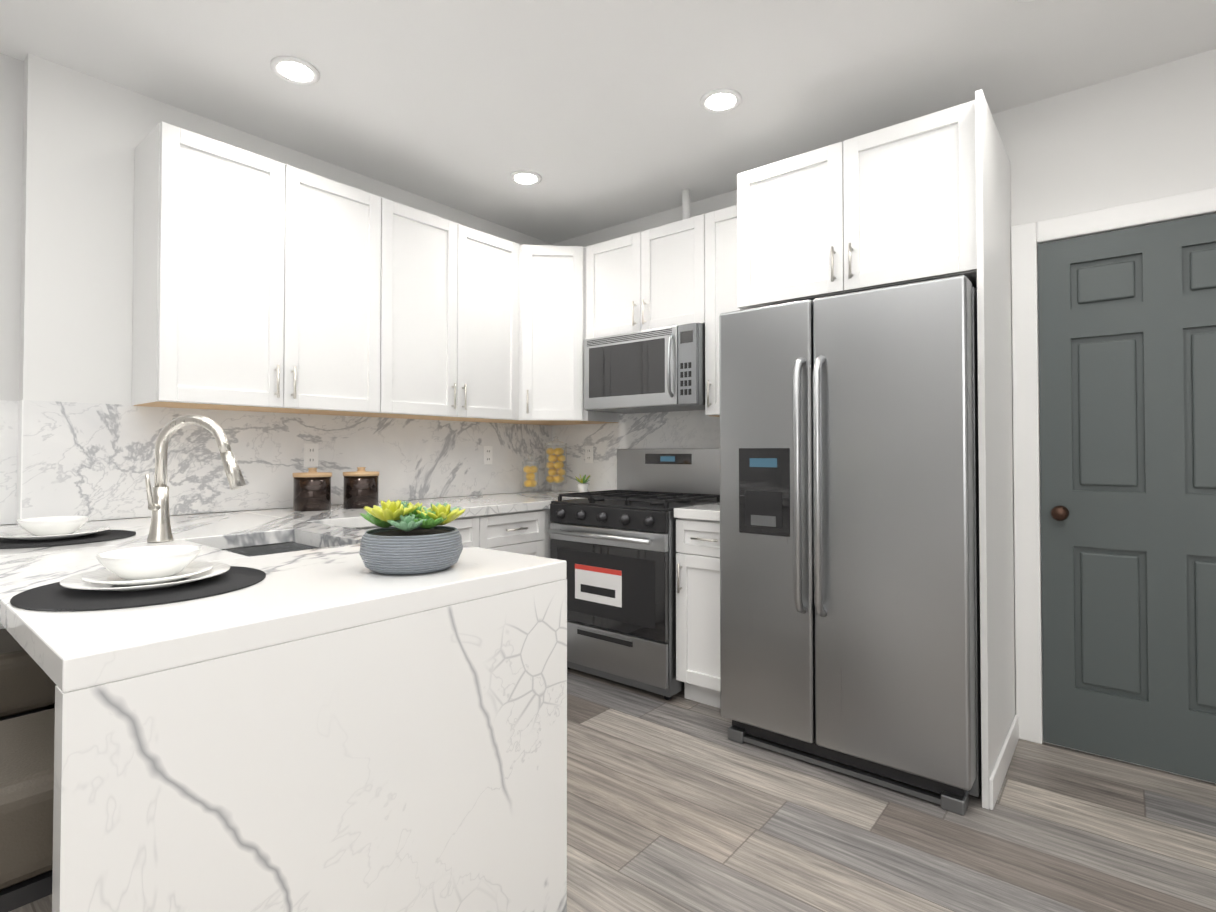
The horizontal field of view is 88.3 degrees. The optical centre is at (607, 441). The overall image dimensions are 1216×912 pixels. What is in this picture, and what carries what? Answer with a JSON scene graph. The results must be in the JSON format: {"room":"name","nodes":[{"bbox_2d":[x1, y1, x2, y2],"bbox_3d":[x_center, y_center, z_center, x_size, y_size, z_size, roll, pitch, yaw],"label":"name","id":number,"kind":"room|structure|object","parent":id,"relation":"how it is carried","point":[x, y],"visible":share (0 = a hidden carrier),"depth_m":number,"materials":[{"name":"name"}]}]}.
{"room":"kitchen","nodes":[
{"label":"kitchen","id":0,"kind":"room"},
{"bbox_2d":[0,53,23,524],"bbox_3d":[-3.233,-0.117,1.185,0.200,2.640,3.085,-1,-1,39],"label":"wall","id":1,"kind":"structure","parent":0,"point":[11,113],"depth_m":2.30,"materials":[{"name":"white paint"}]},
{"bbox_2d":[0,400,11,524],"bbox_3d":[-2.481,0.068,1.923,0.019,0.450,0.985,-1,-1,39],"label":"backsplash","id":2,"kind":"structure","parent":1,"relation":"attached to","point":[5,406],"depth_m":2.28,"materials":[{"name":"stone"}]},
{"bbox_2d":[17,53,551,524],"bbox_3d":[-1.267,-0.080,3.452,0.200,2.640,2.915,-1,-1,39],"label":"wall","id":3,"kind":"structure","parent":0,"point":[83,135],"depth_m":2.41,"materials":[{"name":"white paint"}]},
{"bbox_2d":[132,122,380,415],"bbox_3d":[-1.485,-0.661,2.747,0.364,1.040,0.891,-1,-1,39],"label":"upper cabinet","id":4,"kind":"object","parent":3,"relation":"attached to","point":[256,282],"visible":1,"depth_m":2.56,"materials":[{"name":"white wood"}]},
{"bbox_2d":[12,400,551,524],"bbox_3d":[-1.250,0.062,3.303,0.014,0.508,2.718,-1,-1,39],"label":"backsplash","id":5,"kind":"structure","parent":3,"relation":"attached to","point":[94,461],"depth_m":2.80,"materials":[{"name":"stone"}]},
{"bbox_2d":[304,443,317,466],"bbox_3d":[-1.444,0.064,3.049,0.008,0.114,0.070,-1,-1,39],"label":"electrical outlet","id":6,"kind":"object","parent":5,"relation":"attached to","point":[310,454],"visible":1,"depth_m":3.05,"materials":[{"name":"white plastic"}]},
{"bbox_2d":[483,446,491,463],"bbox_3d":[-0.746,0.082,3.899,0.008,0.114,0.070,-1,-1,39],"label":"electrical outlet","id":7,"kind":"object","parent":5,"relation":"attached to","point":[487,454],"visible":1,"depth_m":3.89,"materials":[{"name":"white plastic"}]},
{"bbox_2d":[349,197,518,421],"bbox_3d":[-0.918,-0.650,3.436,0.364,1.040,0.890,-1,-1,39],"label":"upper cabinet","id":8,"kind":"object","parent":3,"relation":"attached to","point":[449,323],"visible":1,"depth_m":3.29,"materials":[{"name":"white wood"}]},
{"bbox_2d":[489,245,618,424],"bbox_3d":[-0.349,-0.642,3.940,0.605,1.040,0.605,-1,-1,39],"label":"upper cabinet","id":9,"kind":"object","parent":3,"relation":"attached to","point":[552,307],"visible":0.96,"depth_m":3.71,"materials":[{"name":"white wood"}]},
{"bbox_2d":[0,0,1215,243],"bbox_3d":[-0.082,-1.498,0.506,6.200,0.100,6.000,-1,-1,39],"label":"ceiling","id":10,"kind":"structure","parent":0,"point":[594,114],"depth_m":2.40,"materials":[{"name":"white paint"}]},
{"bbox_2d":[270,56,319,84],"bbox_3d":[-1.190,-1.411,2.385,0.170,0.012,0.170,-1,-1,39],"label":"recessed light","id":11,"kind":"object","parent":10,"relation":"in","point":[295,70],"visible":1,"depth_m":2.37,"materials":[{"name":"white"}]},
{"bbox_2d":[509,170,541,185],"bbox_3d":[-0.436,-1.396,3.319,0.170,0.012,0.170,-1,-1,39],"label":"recessed light","id":12,"kind":"object","parent":10,"relation":"in","point":[525,178],"visible":0.98,"depth_m":3.31,"materials":[{"name":"white"}]},
{"bbox_2d":[700,88,741,112],"bbox_3d":[0.466,-1.408,2.591,0.170,0.012,0.170,-1,-1,39],"label":"recessed light","id":13,"kind":"object","parent":10,"relation":"in","point":[722,100],"visible":1,"depth_m":2.58,"materials":[{"name":"white"}]},
{"bbox_2d":[9,668,1215,911],"bbox_3d":[-0.082,1.242,0.461,6.200,0.100,6.000,-1,-1,39],"label":"floor","id":14,"kind":"structure","parent":0,"point":[679,802],"depth_m":1.96,"materials":[{"name":"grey wood"}]},
{"bbox_2d":[0,708,54,911],"bbox_3d":[-0.926,0.832,0.929,0.382,0.736,0.472,-1,-1,39],"label":"stool","id":15,"kind":"object","parent":14,"relation":"on","point":[26,795],"visible":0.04,"depth_m":0.86,"materials":[{"name":"brown leather"}]},
{"bbox_2d":[0,629,55,720],"bbox_3d":[-1.523,0.840,1.392,0.382,0.736,0.472,-1,-1,39],"label":"stool","id":16,"kind":"object","parent":14,"relation":"on","point":[27,684],"visible":0.29,"depth_m":1.41,"materials":[{"name":"brown leather"}]},
{"bbox_2d":[354,526,394,530],"bbox_3d":[-1.277,0.792,2.763,0.634,0.872,0.505,-1,-1,39],"label":"base cabinet","id":17,"kind":"object","parent":14,"relation":"on","point":[372,527],"depth_m":2.62,"materials":[{"name":"white wood"}]},
{"bbox_2d":[0,514,566,911],"bbox_3d":[-0.920,0.750,1.584,1.350,0.920,0.946,-1,-1,39],"label":"countertop","id":18,"kind":"structure","parent":17,"relation":"on","point":[320,716],"depth_m":1.09,"materials":[{"name":"stone"}]},
{"bbox_2d":[0,516,135,548],"bbox_3d":[-1.682,0.263,1.901,0.400,0.062,0.400,-1,-1,39],"label":"place setting","id":19,"kind":"object","parent":18,"relation":"on","point":[51,531],"visible":1,"depth_m":1.86,"materials":[{"name":"white ceramic"}]},
{"bbox_2d":[10,545,265,610],"bbox_3d":[-0.902,0.249,1.235,0.400,0.067,0.400,-1,-1,39],"label":"place setting","id":20,"kind":"object","parent":18,"relation":"on","point":[143,576],"visible":1,"depth_m":1.18,"materials":[{"name":"white ceramic"}]},
{"bbox_2d":[145,415,245,542],"bbox_3d":[-1.227,0.106,1.854,0.220,0.374,0.220,-1,-1,39],"label":"faucet","id":21,"kind":"object","parent":18,"relation":"on","point":[160,524],"visible":1,"depth_m":1.85,"materials":[{"name":"silver metal"}]},
{"bbox_2d":[222,542,319,556],"bbox_3d":[-0.997,0.451,1.866,0.524,0.222,0.354,-1,-1,39],"label":"sink","id":22,"kind":"object","parent":18,"relation":"in","point":[249,549],"depth_m":2.07,"materials":[{"name":"metal"}]},
{"bbox_2d":[359,499,465,574],"bbox_3d":[-0.445,0.207,1.431,0.234,0.158,0.237,-1,-1,39],"label":"potted plant","id":23,"kind":"object","parent":18,"relation":"on","point":[416,539],"visible":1,"depth_m":1.35,"materials":[{"name":"ceramic"}]},
{"bbox_2d":[437,509,547,557],"bbox_3d":[-0.891,0.800,3.233,0.634,0.872,0.951,-1,-1,39],"label":"base cabinet","id":24,"kind":"object","parent":14,"relation":"on","point":[525,532],"depth_m":3.21,"materials":[{"name":"white wood"}]},
{"bbox_2d":[0,490,593,531],"bbox_3d":[-1.333,0.331,2.731,0.736,0.045,3.696,-1,-1,39],"label":"countertop","id":25,"kind":"structure","parent":24,"relation":"on","point":[477,505],"depth_m":2.83,"materials":[{"name":"stone"}]},
{"bbox_2d":[293,468,331,510],"bbox_3d":[-1.354,0.213,2.869,0.164,0.192,0.164,-1,-1,39],"label":"canister","id":26,"kind":"object","parent":25,"relation":"on","point":[311,489],"visible":1,"depth_m":2.80,"materials":[{"name":"brown glass"}]},
{"bbox_2d":[343,467,378,508],"bbox_3d":[-1.182,0.215,2.999,0.164,0.192,0.164,-1,-1,39],"label":"canister","id":27,"kind":"object","parent":25,"relation":"on","point":[361,484],"visible":0.98,"depth_m":2.93,"materials":[{"name":"brown glass"}]},
{"bbox_2d":[522,456,538,493],"bbox_3d":[-0.494,0.205,3.994,0.110,0.246,0.110,-1,-1,39],"label":"lemon jar","id":28,"kind":"object","parent":25,"relation":"on","point":[531,482],"visible":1,"depth_m":3.97,"materials":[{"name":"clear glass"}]},
{"bbox_2d":[545,437,566,492],"bbox_3d":[-0.338,0.146,4.067,0.146,0.366,0.146,-1,-1,39],"label":"lemon jar","id":29,"kind":"object","parent":25,"relation":"on","point":[555,466],"visible":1,"depth_m":4.04,"materials":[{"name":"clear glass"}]},
{"bbox_2d":[575,474,589,491],"bbox_3d":[-0.160,0.265,3.994,0.091,0.126,0.097,-1,-1,39],"label":"herb pot","id":30,"kind":"object","parent":25,"relation":"on","point":[583,487],"visible":0.96,"depth_m":3.98,"materials":[{"name":"white ceramic"}]},
{"bbox_2d":[548,509,552,557],"bbox_3d":[-0.386,0.810,3.847,0.634,0.872,0.756,-1,-1,39],"label":"base cabinet","id":31,"kind":"object","parent":14,"relation":"on","point":[549,522],"depth_m":3.46,"materials":[{"name":"white wood"}]},
{"bbox_2d":[547,448,719,699],"bbox_3d":[0.165,0.637,3.392,0.759,1.205,0.732,-1,-1,39],"label":"range","id":32,"kind":"object","parent":14,"relation":"on","point":[616,550],"visible":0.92,"depth_m":3.15,"materials":[{"name":"silver metal"}]},
{"bbox_2d":[676,518,719,707],"bbox_3d":[0.637,0.798,3.079,0.344,0.873,0.646,-1,-1,39],"label":"base cabinet","id":33,"kind":"object","parent":14,"relation":"on","point":[698,608],"visible":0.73,"depth_m":2.90,"materials":[{"name":"white wood"}]},
{"bbox_2d":[674,502,719,520],"bbox_3d":[0.638,0.337,3.088,0.342,0.045,0.621,-1,-1,39],"label":"countertop","id":34,"kind":"structure","parent":33,"relation":"on","point":[711,511],"depth_m":2.90,"materials":[{"name":"stone"}]},
{"bbox_2d":[719,275,981,815],"bbox_3d":[1.043,0.344,2.587,0.910,1.765,0.870,-1,-1,39],"label":"fridge","id":35,"kind":"object","parent":14,"relation":"on","point":[849,557],"visible":1,"depth_m":2.23,"materials":[{"name":"silver metal"}]},
{"bbox_2d":[975,89,1018,809],"bbox_3d":[1.480,0.017,2.367,0.032,2.410,0.697,-1,-1,39],"label":"panel","id":36,"kind":"object","parent":14,"relation":"on","point":[999,729],"visible":1,"depth_m":2.25,"materials":[{"name":"white wood"}]},
{"bbox_2d":[552,49,1215,783],"bbox_3d":[1.913,-0.094,2.597,5.800,2.640,0.200,-1,-1,39],"label":"wall","id":37,"kind":"structure","parent":0,"point":[1138,137],"depth_m":2.45,"materials":[{"name":"white paint"}]},
{"bbox_2d":[552,410,719,491],"bbox_3d":[0.300,0.069,3.782,1.740,0.508,0.011,-1,-1,39],"label":"backsplash","id":38,"kind":"structure","parent":37,"relation":"attached to","point":[675,429],"depth_m":3.96,"materials":[{"name":"stone"}]},
{"bbox_2d":[585,446,592,462],"bbox_3d":[-0.124,0.081,4.116,0.070,0.114,0.008,-1,-1,39],"label":"electrical outlet","id":39,"kind":"object","parent":38,"relation":"attached to","point":[588,454],"visible":1,"depth_m":4.11,"materials":[{"name":"white plastic"}]},
{"bbox_2d":[586,214,704,338],"bbox_3d":[0.277,-0.885,3.585,0.810,0.565,0.364,-1,-1,39],"label":"upper cabinet","id":40,"kind":"object","parent":37,"relation":"attached to","point":[652,278],"visible":0.71,"depth_m":3.44,"materials":[{"name":"white wood"}]},
{"bbox_2d":[584,322,704,413],"bbox_3d":[0.266,-0.392,3.531,0.759,0.416,0.448,-1,-1,39],"label":"microwave","id":41,"kind":"object","parent":40,"relation":"attached to","point":[655,370],"visible":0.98,"depth_m":3.35,"materials":[{"name":"silver metal"}]},
{"bbox_2d":[682,189,689,219],"bbox_3d":[0.436,-1.286,3.481,0.044,0.226,0.043,-1,-1,39],"label":"vent pipe","id":42,"kind":"object","parent":40,"relation":"on","point":[685,203],"visible":0.66,"depth_m":3.46,"materials":[{"name":"silver metal"}]},
{"bbox_2d":[705,205,739,416],"bbox_3d":[0.724,-0.654,3.214,0.345,1.040,0.364,-1,-1,39],"label":"upper cabinet","id":43,"kind":"object","parent":37,"relation":"attached to","point":[720,261],"visible":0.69,"depth_m":3.17,"materials":[{"name":"white wood"}]},
{"bbox_2d":[737,100,976,309],"bbox_3d":[1.117,-0.885,2.695,0.924,0.595,0.674,-1,-1,39],"label":"upper cabinet","id":44,"kind":"object","parent":37,"relation":"attached to","point":[894,205],"visible":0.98,"depth_m":2.42,"materials":[{"name":"white wood"}]},
{"bbox_2d":[1011,187,1215,743],"bbox_3d":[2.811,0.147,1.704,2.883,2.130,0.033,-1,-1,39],"label":"door frame","id":45,"kind":"structure","parent":37,"relation":"attached to","point":[1026,238],"depth_m":2.57,"materials":[{"name":"white wood"}]},
{"bbox_2d":[1038,213,1215,782],"bbox_3d":[2.043,0.197,2.294,0.760,2.025,0.090,-1,-1,39],"label":"door","id":46,"kind":"structure","parent":37,"relation":"in","point":[1127,350],"depth_m":2.38,"materials":[{"name":"grey paint"}]}
]}

